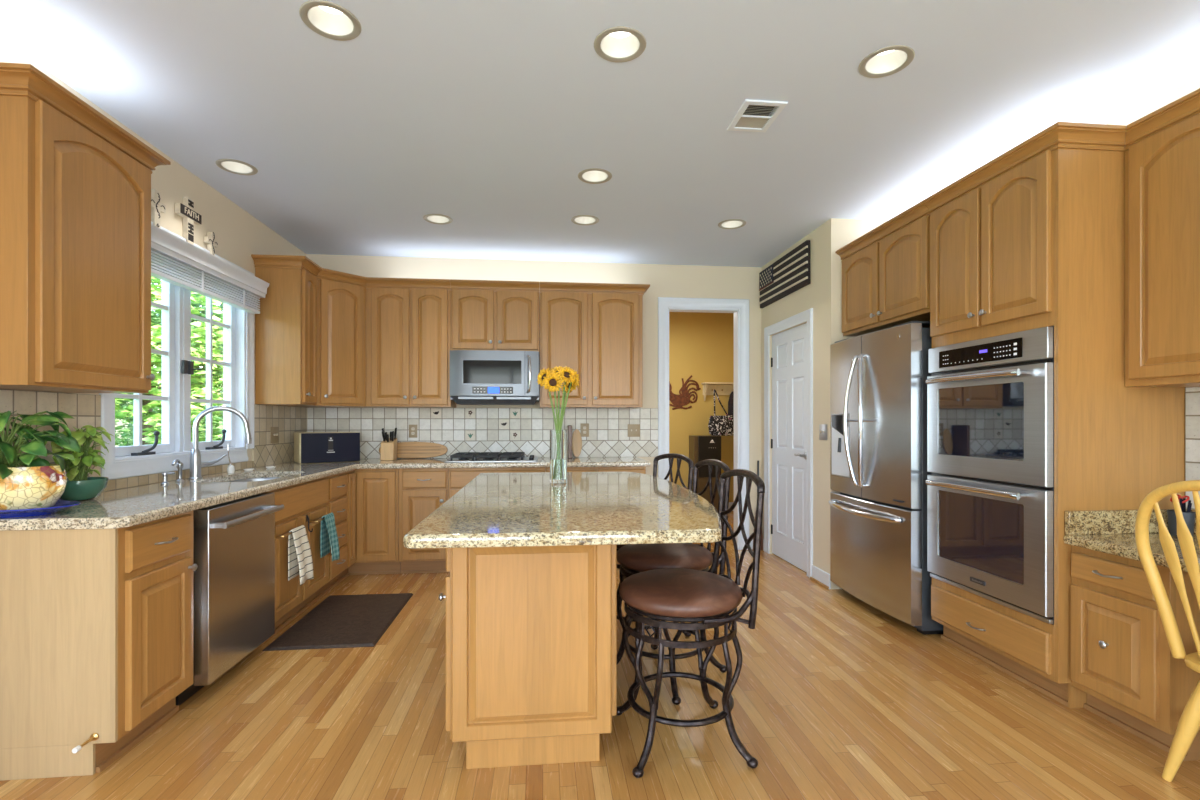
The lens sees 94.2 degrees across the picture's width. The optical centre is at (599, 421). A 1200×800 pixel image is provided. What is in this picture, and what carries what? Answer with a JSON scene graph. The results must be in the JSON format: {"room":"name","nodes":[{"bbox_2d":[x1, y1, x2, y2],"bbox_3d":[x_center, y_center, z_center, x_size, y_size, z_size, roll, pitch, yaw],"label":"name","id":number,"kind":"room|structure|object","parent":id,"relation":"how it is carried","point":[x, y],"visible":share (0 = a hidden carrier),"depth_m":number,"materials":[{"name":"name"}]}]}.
{"room":"kitchen","nodes":[
{"label":"kitchen","id":0,"kind":"room"},
{"bbox_2d":[0,37,305,491],"bbox_3d":[-2.273,-0.131,0.844,0.150,2.730,8.543,0,0,-6],"label":"wall","id":1,"kind":"structure","parent":0,"point":[239,235],"depth_m":3.54,"materials":[{"name":"beige paint"}]},
{"bbox_2d":[0,62,170,392],"bbox_3d":[-2.148,-0.668,2.223,0.374,1.081,0.714,0,0,-6],"label":"upper cabinet","id":2,"kind":"object","parent":1,"relation":"attached to","point":[75,185],"visible":1,"depth_m":2.08,"materials":[{"name":"brown wood"}]},
{"bbox_2d":[0,389,306,491],"bbox_3d":[-2.456,0.103,3.433,0.010,0.460,3.090,0,0,-6],"label":"tile backsplash","id":3,"kind":"structure","parent":1,"relation":"attached to","point":[85,408],"depth_m":2.83,"materials":[{"name":"beige tile"}]},
{"bbox_2d":[271,427,278,442],"bbox_3d":[-2.538,0.104,4.364,0.016,0.125,0.125,0,0,-6],"label":"switch plate","id":4,"kind":"object","parent":3,"relation":"attached to","point":[274,430],"visible":1,"depth_m":4.36,"materials":[{"name":"plastic"}]},
{"bbox_2d":[151,189,165,227],"bbox_3d":[-2.403,-1.131,3.016,0.031,0.235,0.135,0,0,-6],"label":"wall cross","id":5,"kind":"object","parent":1,"relation":"attached to","point":[157,207],"visible":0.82,"depth_m":3.01,"materials":[{"name":"white wood"}]},
{"bbox_2d":[99,221,253,479],"bbox_3d":[-2.504,-0.396,3.347,0.161,1.356,1.406,0,0,-6],"label":"window","id":6,"kind":"structure","parent":1,"relation":"in","point":[177,365],"depth_m":3.32,"materials":[{"name":"white paint"}]},
{"bbox_2d":[151,224,268,313],"bbox_3d":[-2.375,-0.886,3.330,0.105,0.229,1.430,0,0,-6],"label":"window blind","id":7,"kind":"object","parent":6,"relation":"attached to","point":[174,260],"visible":0.6,"depth_m":3.31,"materials":[{"name":"white paint"}]},
{"bbox_2d":[175,197,201,244],"bbox_3d":[-2.430,-1.176,3.299,0.035,0.285,0.200,0,0,-6],"label":"wall cross","id":8,"kind":"object","parent":1,"relation":"attached to","point":[186,210],"visible":0.95,"depth_m":3.28,"materials":[{"name":"white wood"}]},
{"bbox_2d":[204,232,217,255],"bbox_3d":[-2.455,-1.103,3.523,0.031,0.189,0.105,0,0,-6],"label":"wall cross","id":9,"kind":"object","parent":1,"relation":"attached to","point":[209,239],"visible":0.84,"depth_m":3.51,"materials":[{"name":"white wood"}]},
{"bbox_2d":[251,254,322,404],"bbox_3d":[-2.353,-0.668,4.222,0.374,1.081,0.344,0,0,-6],"label":"upper cabinet","id":10,"kind":"object","parent":1,"relation":"attached to","point":[286,323],"visible":1,"depth_m":4.11,"materials":[{"name":"brown wood"}]},
{"bbox_2d":[306,254,761,535],"bbox_3d":[-0.474,-0.131,5.262,4.330,2.730,0.120,0,0,-6],"label":"wall","id":11,"kind":"structure","parent":0,"point":[676,281],"depth_m":5.30,"materials":[{"name":"beige paint"}]},
{"bbox_2d":[277,268,365,406],"bbox_3d":[-2.265,-0.668,4.690,0.645,1.081,0.646,0,0,-6],"label":"upper cabinet","id":12,"kind":"object","parent":11,"relation":"attached to","point":[341,296],"visible":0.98,"depth_m":4.54,"materials":[{"name":"brown wood"}]},
{"bbox_2d":[366,277,455,407],"bbox_3d":[-1.645,-0.668,4.891,0.704,1.081,0.374,0,0,-6],"label":"upper cabinet","id":13,"kind":"object","parent":11,"relation":"attached to","point":[408,320],"visible":0.99,"depth_m":4.74,"materials":[{"name":"brown wood"}]},
{"bbox_2d":[307,407,657,458],"bbox_3d":[-1.028,0.103,5.134,3.174,0.460,0.019,0,0,-6],"label":"tile backsplash","id":14,"kind":"structure","parent":11,"relation":"attached to","point":[527,430],"depth_m":5.14,"materials":[{"name":"tile"}]},
{"bbox_2d":[409,425,416,437],"bbox_3d":[-1.695,0.086,5.060,0.075,0.118,0.008,0,0,-6],"label":"wall outlet","id":15,"kind":"object","parent":14,"relation":"attached to","point":[412,428],"visible":1,"depth_m":5.06,"materials":[{"name":"plastic"}]},
{"bbox_2d":[580,423,588,436],"bbox_3d":[-0.143,0.079,5.219,0.080,0.125,0.008,0,0,-6],"label":"wall outlet","id":16,"kind":"object","parent":14,"relation":"attached to","point":[584,427],"visible":1,"depth_m":5.22,"materials":[{"name":"plastic"}]},
{"bbox_2d":[628,424,639,436],"bbox_3d":[0.320,0.084,5.263,0.118,0.118,0.016,0,0,-6],"label":"switch plate","id":17,"kind":"object","parent":14,"relation":"attached to","point":[633,429],"visible":1,"depth_m":5.26,"materials":[{"name":"plastic"}]},
{"bbox_2d":[450,279,539,355],"bbox_3d":[-0.917,-0.908,4.965,0.756,0.601,0.374,0,0,-6],"label":"upper cabinet","id":18,"kind":"object","parent":11,"relation":"attached to","point":[485,314],"visible":0.98,"depth_m":4.82,"materials":[{"name":"brown wood"}]},
{"bbox_2d":[450,350,538,404],"bbox_3d":[-0.911,-0.377,4.903,0.750,0.453,0.489,0,0,-6],"label":"microwave oven","id":19,"kind":"object","parent":18,"relation":"attached to","point":[477,377],"visible":0.99,"depth_m":4.72,"materials":[{"name":"silver metal"}]},
{"bbox_2d":[450,396,538,404],"bbox_3d":[-0.913,-0.184,4.928,0.750,0.067,0.360,0,0,-6],"label":"vent hood","id":20,"kind":"object","parent":19,"relation":"attached to","point":[461,400],"depth_m":4.77,"materials":[{"name":"grey metal"}]},
{"bbox_2d":[540,282,649,407],"bbox_3d":[-0.058,-0.668,5.053,0.968,1.081,0.374,0,0,-6],"label":"upper cabinet","id":21,"kind":"object","parent":11,"relation":"attached to","point":[595,330],"visible":0.99,"depth_m":4.91,"materials":[{"name":"brown wood"}]},
{"bbox_2d":[658,297,748,549],"bbox_3d":[0.990,0.027,5.402,0.894,2.415,0.140,0,0,-6],"label":"trim","id":22,"kind":"structure","parent":11,"relation":"attached to","point":[739,307],"depth_m":5.38,"materials":[{"name":"white paint"}]},
{"bbox_2d":[750,539,830,588],"bbox_3d":[1.031,1.179,4.696,1.209,0.110,1.312,0,0,-6],"label":"baseboard","id":23,"kind":"structure","parent":11,"relation":"attached to","point":[818,574],"depth_m":4.23,"materials":[{"name":"white paint"}]},
{"bbox_2d":[0,0,1199,313],"bbox_3d":[0.120,-1.506,2.214,5.190,0.020,11.020,0,0,-6],"label":"ceiling","id":24,"kind":"structure","parent":0,"point":[486,116],"depth_m":2.62,"materials":[{"name":"white paint"}]},
{"bbox_2d":[215,159,257,174],"bbox_3d":[-2.133,-1.530,3.279,0.210,0.080,0.210,0,0,-6],"label":"recessed light","id":25,"kind":"object","parent":24,"relation":"in","point":[230,165],"visible":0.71,"depth_m":3.32,"materials":[{"name":"white"}]},
{"bbox_2d":[299,0,360,40],"bbox_3d":[-1.005,-1.530,2.083,0.210,0.080,0.210,0,0,-6],"label":"recessed light","id":26,"kind":"object","parent":24,"relation":"in","point":[330,20],"visible":0.91,"depth_m":2.12,"materials":[{"name":"white"}]},
{"bbox_2d":[423,214,452,223],"bbox_3d":[-1.196,-1.530,4.120,0.210,0.080,0.210,0,0,-6],"label":"recessed light","id":27,"kind":"object","parent":24,"relation":"in","point":[432,218],"visible":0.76,"depth_m":4.17,"materials":[{"name":"white"}]},
{"bbox_2d":[571,215,598,224],"bbox_3d":[-0.111,-1.530,4.140,0.210,0.080,0.210,0,0,-6],"label":"recessed light","id":28,"kind":"object","parent":24,"relation":"in","point":[580,219],"visible":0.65,"depth_m":4.19,"materials":[{"name":"white"}]},
{"bbox_2d":[578,168,611,183],"bbox_3d":[-0.031,-1.530,3.399,0.210,0.080,0.210,0,0,-6],"label":"recessed light","id":29,"kind":"object","parent":24,"relation":"in","point":[593,175],"visible":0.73,"depth_m":3.45,"materials":[{"name":"white"}]},
{"bbox_2d":[594,26,646,61],"bbox_3d":[0.079,-1.530,2.216,0.210,0.080,0.210,0,0,-6],"label":"recessed light","id":30,"kind":"object","parent":24,"relation":"in","point":[620,43],"visible":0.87,"depth_m":2.26,"materials":[{"name":"white"}]},
{"bbox_2d":[718,219,745,228],"bbox_3d":[0.999,-1.530,4.224,0.210,0.080,0.210,0,0,-6],"label":"recessed light","id":31,"kind":"object","parent":24,"relation":"in","point":[731,223],"visible":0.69,"depth_m":4.28,"materials":[{"name":"white"}]},
{"bbox_2d":[727,99,787,131],"bbox_3d":[0.763,-1.501,2.730,0.205,0.029,0.265,0,0,-6],"label":"ceiling vent","id":32,"kind":"object","parent":24,"relation":"in","point":[752,116],"visible":0.97,"depth_m":2.73,"materials":[{"name":"white metal"}]},
{"bbox_2d":[858,45,914,77],"bbox_3d":[1.190,-1.530,2.321,0.210,0.080,0.210,0,0,-6],"label":"recessed light","id":33,"kind":"object","parent":24,"relation":"in","point":[886,61],"visible":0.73,"depth_m":2.36,"materials":[{"name":"white"}]},
{"bbox_2d":[0,511,1199,799],"bbox_3d":[0.179,1.294,2.180,5.400,0.120,11.100,0,0,-6],"label":"floor","id":34,"kind":"structure","parent":0,"point":[836,696],"depth_m":2.21,"materials":[{"name":"brown wood"}]},
{"bbox_2d":[0,511,197,780],"bbox_3d":[-1.997,0.805,2.146,0.655,0.858,0.441,0,0,-6],"label":"base cabinet","id":35,"kind":"object","parent":34,"relation":"on","point":[96,625],"visible":0.96,"depth_m":1.95,"materials":[{"name":"brown wood"}]},
{"bbox_2d":[72,733,98,752],"bbox_3d":[-1.758,1.099,1.904,0.026,0.026,0.088,0,0,-6],"label":"door stop","id":36,"kind":"object","parent":35,"relation":"attached to","point":[94,736],"visible":1,"depth_m":1.91,"materials":[{"name":"gold metal"}]},
{"bbox_2d":[176,493,283,705],"bbox_3d":[-2.003,0.806,2.700,0.665,0.854,0.602,0,0,-6],"label":"dishwasher","id":37,"kind":"object","parent":34,"relation":"on","point":[234,541],"visible":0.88,"depth_m":2.60,"materials":[{"name":"silver metal"}]},
{"bbox_2d":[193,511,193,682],"bbox_3d":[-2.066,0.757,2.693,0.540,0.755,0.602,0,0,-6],"label":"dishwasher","id":38,"kind":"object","parent":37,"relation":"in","point":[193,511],"depth_m":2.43,"materials":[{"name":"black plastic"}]},
{"bbox_2d":[256,477,328,648],"bbox_3d":[-2.143,0.805,3.427,0.626,0.858,0.843,0,0,-6],"label":"base cabinet","id":39,"kind":"object","parent":34,"relation":"on","point":[300,500],"visible":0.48,"depth_m":3.40,"materials":[{"name":"brown wood"}]},
{"bbox_2d":[288,525,313,585],"bbox_3d":[-1.744,0.778,3.256,0.077,0.324,0.185,0,0,-6],"label":"hanging towel","id":40,"kind":"object","parent":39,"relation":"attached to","point":[300,561],"visible":1,"depth_m":3.23,"materials":[{"name":"beige fabric"}]},
{"bbox_2d":[320,512,339,560],"bbox_3d":[-1.791,0.772,3.717,0.077,0.311,0.181,0,0,-6],"label":"hanging towel","id":41,"kind":"object","parent":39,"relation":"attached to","point":[329,542],"visible":1,"depth_m":3.71,"materials":[{"name":"teal fabric"}]},
{"bbox_2d":[316,472,347,598],"bbox_3d":[-2.190,0.805,4.031,0.655,0.858,0.360,0,0,-6],"label":"base cabinet","id":42,"kind":"object","parent":34,"relation":"on","point":[338,483],"visible":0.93,"depth_m":4.06,"materials":[{"name":"brown wood"}]},
{"bbox_2d":[262,593,412,650],"bbox_3d":[-1.575,1.227,3.493,0.580,0.014,0.930,0,0,-6],"label":"kitchen mat","id":43,"kind":"object","parent":34,"relation":"on","point":[339,621],"visible":1,"depth_m":3.37,"materials":[{"name":"brown rubber"}]},
{"bbox_2d":[336,469,400,583],"bbox_3d":[-2.107,0.805,4.627,0.943,0.858,0.804,0,0,-6],"label":"base cabinet","id":44,"kind":"object","parent":34,"relation":"on","point":[372,519],"visible":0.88,"depth_m":4.44,"materials":[{"name":"brown wood"}]},
{"bbox_2d":[399,468,449,573],"bbox_3d":[-1.450,0.805,4.767,0.386,0.858,0.655,0,0,-6],"label":"base cabinet","id":45,"kind":"object","parent":34,"relation":"on","point":[422,491],"visible":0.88,"depth_m":4.47,"materials":[{"name":"brown wood"}]},
{"bbox_2d":[448,467,544,498],"bbox_3d":[-0.867,0.805,4.828,0.778,0.858,0.654,0,0,-6],"label":"base cabinet","id":46,"kind":"object","parent":34,"relation":"on","point":[458,478],"visible":0.08,"depth_m":4.51,"materials":[{"name":"brown wood"}]},
{"bbox_2d":[439,545,616,768],"bbox_3d":[-0.333,0.805,2.726,0.648,0.857,1.509,0,0,-6],"label":"kitchen island","id":47,"kind":"object","parent":34,"relation":"on","point":[531,632],"visible":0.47,"depth_m":1.98,"materials":[{"name":"brown wood"}]},
{"bbox_2d":[403,472,721,548],"bbox_3d":[-0.119,0.355,2.694,1.137,0.042,2.025,0,0,-6],"label":"island countertop","id":48,"kind":"structure","parent":47,"relation":"on","point":[526,509],"depth_m":2.01,"materials":[{"name":"beige stone"}]},
{"bbox_2d":[550,430,566,482],"bbox_3d":[-0.228,0.189,3.053,0.096,0.289,0.096,0,0,-6],"label":"glass vase","id":49,"kind":"object","parent":48,"relation":"on","point":[558,438],"visible":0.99,"depth_m":3.01,"materials":[{"name":"clear glass"}]},
{"bbox_2d":[537,368,556,429],"bbox_3d":[-0.288,0.008,3.032,0.125,0.605,0.092,0,0,10],"label":"sunflower","id":50,"kind":"object","parent":49,"relation":"in","point":[543,372],"visible":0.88,"depth_m":3.04,"materials":[{"name":"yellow plant"}]},
{"bbox_2d":[542,372,562,429],"bbox_3d":[-0.253,0.020,3.002,0.099,0.582,0.076,0,0,-31],"label":"sunflower","id":51,"kind":"object","parent":49,"relation":"in","point":[553,383],"visible":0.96,"depth_m":3.00,"materials":[{"name":"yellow plant"}]},
{"bbox_2d":[551,366,561,428],"bbox_3d":[-0.224,0.002,3.049,0.119,0.618,0.101,0,0,-6],"label":"sunflower","id":52,"kind":"object","parent":49,"relation":"in","point":[556,368],"visible":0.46,"depth_m":3.05,"materials":[{"name":"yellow plant"}]},
{"bbox_2d":[557,366,576,429],"bbox_3d":[-0.180,0.003,3.026,0.113,0.616,0.080,0,0,-17],"label":"sunflower","id":53,"kind":"object","parent":49,"relation":"in","point":[564,372],"visible":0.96,"depth_m":3.03,"materials":[{"name":"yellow plant"}]},
{"bbox_2d":[561,379,576,414],"bbox_3d":[-0.174,0.024,3.062,0.139,0.573,0.070,0,0,-35],"label":"sunflower","id":54,"kind":"object","parent":49,"relation":"in","point":[566,385],"visible":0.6,"depth_m":3.06,"materials":[{"name":"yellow plant"}]},
{"bbox_2d":[561,369,579,429],"bbox_3d":[-0.152,0.009,3.053,0.124,0.604,0.085,0,0,-34],"label":"sunflower","id":55,"kind":"object","parent":49,"relation":"in","point":[576,383],"visible":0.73,"depth_m":3.05,"materials":[{"name":"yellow plant"}]},
{"bbox_2d":[545,467,645,563],"bbox_3d":[-0.060,0.805,4.910,0.836,0.858,0.655,0,0,-6],"label":"base cabinet","id":56,"kind":"object","parent":34,"relation":"on","point":[642,470],"visible":0.03,"depth_m":4.63,"materials":[{"name":"brown wood"}]},
{"bbox_2d":[0,457,650,530],"bbox_3d":[-0.973,0.354,3.580,2.990,0.040,3.121,0,0,-6],"label":"countertop","id":57,"kind":"structure","parent":56,"relation":"on","point":[131,506],"depth_m":2.75,"materials":[{"name":"beige stone"}]},
{"bbox_2d":[0,500,80,517],"bbox_3d":[-2.110,0.317,2.000,0.416,0.033,0.258,0,0,-6],"label":"platter","id":58,"kind":"object","parent":57,"relation":"on","point":[61,504],"visible":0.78,"depth_m":1.95,"materials":[{"name":"ceramic"}]},
{"bbox_2d":[0,464,66,509],"bbox_3d":[-2.110,0.238,2.000,0.354,0.159,0.215,0,0,-6],"label":"flower pot","id":59,"kind":"object","parent":58,"relation":"on","point":[40,486],"visible":0.79,"depth_m":1.95,"materials":[{"name":"ceramic"}]},
{"bbox_2d":[0,410,80,478],"bbox_3d":[-2.101,0.093,1.979,0.366,0.275,0.401,0,0,-6],"label":"pothos plant","id":60,"kind":"object","parent":59,"relation":"in","point":[9,453],"visible":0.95,"depth_m":2.01,"materials":[{"name":"green plant"}]},
{"bbox_2d":[60,477,108,500],"bbox_3d":[-2.219,0.289,2.376,0.192,0.089,0.192,0,0,-6],"label":"pot","id":61,"kind":"object","parent":57,"relation":"on","point":[91,488],"visible":0.78,"depth_m":2.33,"materials":[{"name":"ceramic"}]},
{"bbox_2d":[51,425,114,480],"bbox_3d":[-2.205,0.134,2.380,0.199,0.239,0.240,0,0,-6],"label":"leafy potted plant","id":62,"kind":"object","parent":61,"relation":"on","point":[76,470],"visible":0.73,"depth_m":2.35,"materials":[{"name":"green plant"}]},
{"bbox_2d":[172,459,183,481],"bbox_3d":[-2.326,0.269,3.066,0.039,0.129,0.127,0,0,-17],"label":"tap","id":63,"kind":"object","parent":57,"relation":"on","point":[179,465],"visible":1,"depth_m":3.10,"materials":[{"name":"silver metal"}]},
{"bbox_2d":[188,406,251,479],"bbox_3d":[-2.266,0.119,3.333,0.313,0.429,0.096,0,0,-38],"label":"kitchen faucet","id":64,"kind":"object","parent":57,"relation":"on","point":[195,455],"visible":1,"depth_m":3.25,"materials":[{"name":"silver metal"}]},
{"bbox_2d":[228,477,280,481],"bbox_3d":[-2.114,0.451,3.412,0.450,0.150,0.730,0,0,-6],"label":"undermount sink","id":65,"kind":"object","parent":57,"relation":"in","point":[264,478],"visible":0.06,"depth_m":3.71,"materials":[{"name":"silver metal"}]},
{"bbox_2d":[294,432,359,463],"bbox_3d":[-2.273,0.211,4.647,0.450,0.244,0.293,0,0,-37],"label":"box","id":66,"kind":"object","parent":57,"relation":"on","point":[309,447],"visible":1,"depth_m":4.53,"materials":[{"name":"black paint"}]},
{"bbox_2d":[380,428,396,459],"bbox_3d":[-1.841,0.193,4.865,0.128,0.282,0.134,0,0,-6],"label":"knife block","id":67,"kind":"object","parent":57,"relation":"on","point":[388,451],"visible":1,"depth_m":4.82,"materials":[{"name":"brown wood"}]},
{"bbox_2d":[379,442,447,457],"bbox_3d":[-1.682,0.257,5.032,0.600,0.150,0.040,0,0,-6],"label":"cutting board","id":68,"kind":"object","parent":57,"relation":"on","point":[404,449],"visible":0.73,"depth_m":5.03,"materials":[{"name":"brown wood"}]},
{"bbox_2d":[445,452,537,462],"bbox_3d":[-0.918,0.304,4.832,0.750,0.060,0.500,0,0,-6],"label":"gas cooktop","id":69,"kind":"object","parent":57,"relation":"in","point":[460,456],"visible":1,"depth_m":4.63,"materials":[{"name":"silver metal"}]},
{"bbox_2d":[568,425,571,458],"bbox_3d":[-0.277,0.184,5.098,0.032,0.299,0.200,0,0,-6],"label":"cutting board","id":70,"kind":"object","parent":57,"relation":"on","point":[569,426],"visible":1,"depth_m":5.00,"materials":[{"name":"brown wood"}]},
{"bbox_2d":[572,429,581,456],"bbox_3d":[-0.216,0.201,5.194,0.096,0.263,0.052,0,0,-6],"label":"board","id":71,"kind":"object","parent":57,"relation":"on","point":[576,437],"visible":0.91,"depth_m":5.19,"materials":[{"name":"brown wood"}]},
{"bbox_2d":[617,453,693,656],"bbox_3d":[0.244,0.711,3.213,0.538,1.043,0.504,0,0,-41],"label":"bar stool","id":72,"kind":"object","parent":34,"relation":"on","point":[671,456],"visible":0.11,"depth_m":3.27,"materials":[{"name":"black metal"}]},
{"bbox_2d":[617,459,730,704],"bbox_3d":[0.368,0.711,2.733,0.542,1.043,0.560,0,0,44],"label":"bar stool","id":73,"kind":"object","parent":34,"relation":"on","point":[634,558],"visible":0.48,"depth_m":2.61,"materials":[{"name":"brown leather"}]},
{"bbox_2d":[617,543,712,571],"bbox_3d":[0.314,0.650,2.726,0.473,0.083,0.473,0,0,-13],"label":"seat cushion","id":74,"kind":"object","parent":73,"relation":"on","point":[632,557],"depth_m":2.59,"materials":[{"name":"brown leather"}]},
{"bbox_2d":[616,469,764,777],"bbox_3d":[0.333,0.711,2.176,0.519,1.043,0.491,0,0,-5],"label":"bar stool","id":75,"kind":"object","parent":34,"relation":"on","point":[708,598],"visible":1,"depth_m":2.02,"materials":[{"name":"black metal"}]},
{"bbox_2d":[619,568,742,617],"bbox_3d":[0.310,0.650,2.168,0.473,0.083,0.473,0,0,-9],"label":"seat cushion","id":76,"kind":"object","parent":75,"relation":"on","point":[668,592],"depth_m":2.04,"materials":[{"name":"brown leather"}]},
{"bbox_2d":[689,435,720,511],"bbox_3d":[1.412,0.712,7.502,0.360,1.044,0.323,0,0,-6],"label":"box","id":77,"kind":"object","parent":34,"relation":"on","point":[701,447],"visible":0.48,"depth_m":7.37,"materials":[{"name":"wood"}]},
{"bbox_2d":[828,321,942,634],"bbox_3d":[2.029,0.327,3.669,0.805,1.814,0.900,0,0,-6],"label":"refrigerator","id":78,"kind":"object","parent":34,"relation":"on","point":[878,501],"visible":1,"depth_m":3.42,"materials":[{"name":"grey metal"}]},
{"bbox_2d":[922,121,1185,707],"bbox_3d":[2.207,-0.010,2.784,0.673,2.488,0.842,0,0,-6],"label":"tall cabinet","id":79,"kind":"object","parent":34,"relation":"on","point":[1033,237],"visible":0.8,"depth_m":2.43,"materials":[{"name":"brown wood"}]},
{"bbox_2d":[926,326,1053,624],"bbox_3d":[2.145,0.233,2.812,0.658,1.293,0.752,0,0,-6],"label":"double wall oven","id":80,"kind":"object","parent":79,"relation":"in","point":[990,401],"visible":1,"depth_m":2.69,"materials":[{"name":"grey metal"}]},
{"bbox_2d":[1071,545,1199,760],"bbox_3d":[2.297,0.880,2.235,0.606,0.708,0.378,0,0,-6],"label":"base cabinet","id":81,"kind":"object","parent":34,"relation":"on","point":[1124,663],"visible":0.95,"depth_m":2.16,"materials":[{"name":"brown wood"}]},
{"bbox_2d":[1135,480,1199,781],"bbox_3d":[2.118,0.707,1.715,0.537,1.056,0.523,0,0,-6],"label":"chair","id":82,"kind":"object","parent":34,"relation":"on","point":[1188,726],"visible":1,"depth_m":1.86,"materials":[{"name":"yellow wood"}]},
{"bbox_3d":[2.398,0.880,1.251,0.606,0.708,0.298,0,0,-6],"label":"base cabinet","id":83,"kind":"object","parent":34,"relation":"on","visible":0},
{"bbox_2d":[1064,509,1199,571],"bbox_3d":[2.355,0.453,1.738,0.597,0.142,1.378,0,0,-6],"label":"countertop","id":84,"kind":"structure","parent":83,"relation":"on","point":[1112,532],"depth_m":2.37,"materials":[{"name":"brown stone"}]},
{"bbox_2d":[1167,509,1195,536],"bbox_3d":[2.443,0.428,2.346,0.084,0.105,0.084,0,0,-6],"label":"pen cup","id":85,"kind":"object","parent":84,"relation":"on","point":[1189,517],"visible":0.48,"depth_m":2.33,"materials":[{"name":"grey metal"}]},
{"bbox_2d":[1170,495,1191,511],"bbox_3d":[2.443,0.392,2.345,0.070,0.166,0.068,0,0,-6],"label":"pens","id":86,"kind":"object","parent":85,"relation":"in","point":[1182,500],"visible":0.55,"depth_m":2.33,"materials":[{"name":"red plastic"}]},
{"bbox_2d":[669,312,733,501],"bbox_3d":[0.821,-0.131,7.674,2.400,2.730,0.100,0,0,-6],"label":"wall","id":87,"kind":"structure","parent":0,"point":[701,345],"depth_m":7.68,"materials":[{"name":"yellow paint"}]},
{"bbox_2d":[669,375,700,409],"bbox_3d":[1.108,-0.399,7.644,0.561,0.479,0.011,0,0,-6],"label":"wall art","id":88,"kind":"object","parent":87,"relation":"attached to","point":[678,401],"visible":0.99,"depth_m":7.64,"materials":[{"name":"brown metal"}]},
{"bbox_2d":[701,382,733,400],"bbox_3d":[1.651,-0.408,7.621,0.500,0.245,0.169,0,0,-6],"label":"shelf","id":89,"kind":"object","parent":87,"relation":"attached to","point":[722,388],"visible":0.8,"depth_m":7.68,"materials":[{"name":"beige paint"}]},
{"bbox_2d":[708,389,733,435],"bbox_3d":[1.667,-0.126,7.519,0.430,0.630,0.130,0,0,-6],"label":"tote bag","id":90,"kind":"object","parent":89,"relation":"hanging from","point":[718,425],"visible":0.88,"depth_m":7.47,"materials":[{"name":"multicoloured fabric"}]},
{"bbox_2d":[728,391,733,415],"bbox_3d":[1.837,-0.116,7.668,0.160,0.600,0.103,0,0,-6],"label":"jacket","id":91,"kind":"object","parent":89,"relation":"hanging from","point":[731,398],"visible":0.37,"depth_m":7.64,"materials":[{"name":"fabric"}]},
{"bbox_2d":[762,218,887,588],"bbox_3d":[1.986,-0.131,4.794,0.710,2.730,1.313,0,0,-6],"label":"wall","id":92,"kind":"structure","parent":0,"point":[823,294],"depth_m":4.26,"materials":[{"name":"beige paint"}]},
{"bbox_2d":[759,240,809,307],"bbox_3d":[1.598,-1.263,4.894,0.036,0.345,0.970,0,0,-6],"label":"flag","id":93,"kind":"object","parent":92,"relation":"attached to","point":[790,273],"visible":1,"depth_m":4.79,"materials":[{"name":"brown wood"}]},
{"bbox_2d":[764,308,812,577],"bbox_3d":[1.615,0.171,4.840,0.020,2.124,0.930,0,0,-6],"label":"trim","id":94,"kind":"structure","parent":92,"relation":"attached to","point":[807,315],"depth_m":4.55,"materials":[{"name":"white paint"}]},
{"bbox_2d":[771,323,806,572],"bbox_3d":[1.633,0.212,4.846,0.098,2.028,0.761,0,0,-6],"label":"door","id":95,"kind":"structure","parent":92,"relation":"in","point":[789,347],"depth_m":4.85,"materials":[{"name":"white paint"}]},
{"bbox_2d":[819,424,826,439],"bbox_3d":[1.680,0.079,4.213,0.016,0.118,0.115,0,0,-6],"label":"switch plate","id":96,"kind":"object","parent":92,"relation":"attached to","point":[822,427],"visible":1,"depth_m":4.21,"materials":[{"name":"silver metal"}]},
{"bbox_2d":[1108,75,1199,509],"bbox_3d":[2.762,-0.131,1.300,0.120,2.730,8.423,0,0,-6],"label":"wall","id":97,"kind":"structure","parent":0,"point":[1193,84],"depth_m":2.56,"materials":[{"name":"beige paint"}]},
{"bbox_2d":[835,201,930,336],"bbox_3d":[2.113,-0.941,3.700,0.673,0.626,0.994,0,0,-6],"label":"upper cabinet","id":98,"kind":"object","parent":97,"relation":"attached to","point":[886,269],"visible":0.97,"depth_m":3.54,"materials":[{"name":"brown wood"}]},
{"bbox_2d":[1125,88,1199,386],"bbox_3d":[2.450,-0.702,1.961,0.359,1.103,0.957,0,0,-6],"label":"upper cabinet","id":99,"kind":"object","parent":97,"relation":"attached to","point":[1162,147],"visible":0.99,"depth_m":2.26,"materials":[{"name":"brown wood"}]},
{"bbox_2d":[1185,387,1199,508],"bbox_3d":[2.643,0.115,1.807,0.010,0.530,1.300,0,0,-6],"label":"tile backsplash","id":100,"kind":"structure","parent":97,"relation":"attached to","point":[1192,394],"depth_m":2.42,"materials":[{"name":"tile"}]},
{"label":"outside","id":101,"kind":"structure","parent":0,"visible":0},
{"bbox_3d":[-22.159,1.984,7.780,37.500,0.300,70.000,0,0,-6],"label":"lawn","id":102,"kind":"structure","parent":101,"visible":0},
{"bbox_2d":[115,276,222,444],"bbox_3d":[-5.582,-0.166,6.926,2.178,4.008,2.936,0,0,16],"label":"tree","id":103,"kind":"object","parent":102,"relation":"on","point":[198,335],"visible":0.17,"depth_m":6.87,"materials":[{"name":"green plant"}]},
{"bbox_2d":[115,280,222,445],"bbox_3d":[-7.767,-1.183,10.162,3.421,6.041,3.404,0,0,-19],"label":"tree","id":104,"kind":"object","parent":102,"relation":"on","point":[156,316],"visible":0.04,"depth_m":9.53,"materials":[{"name":"plant"}]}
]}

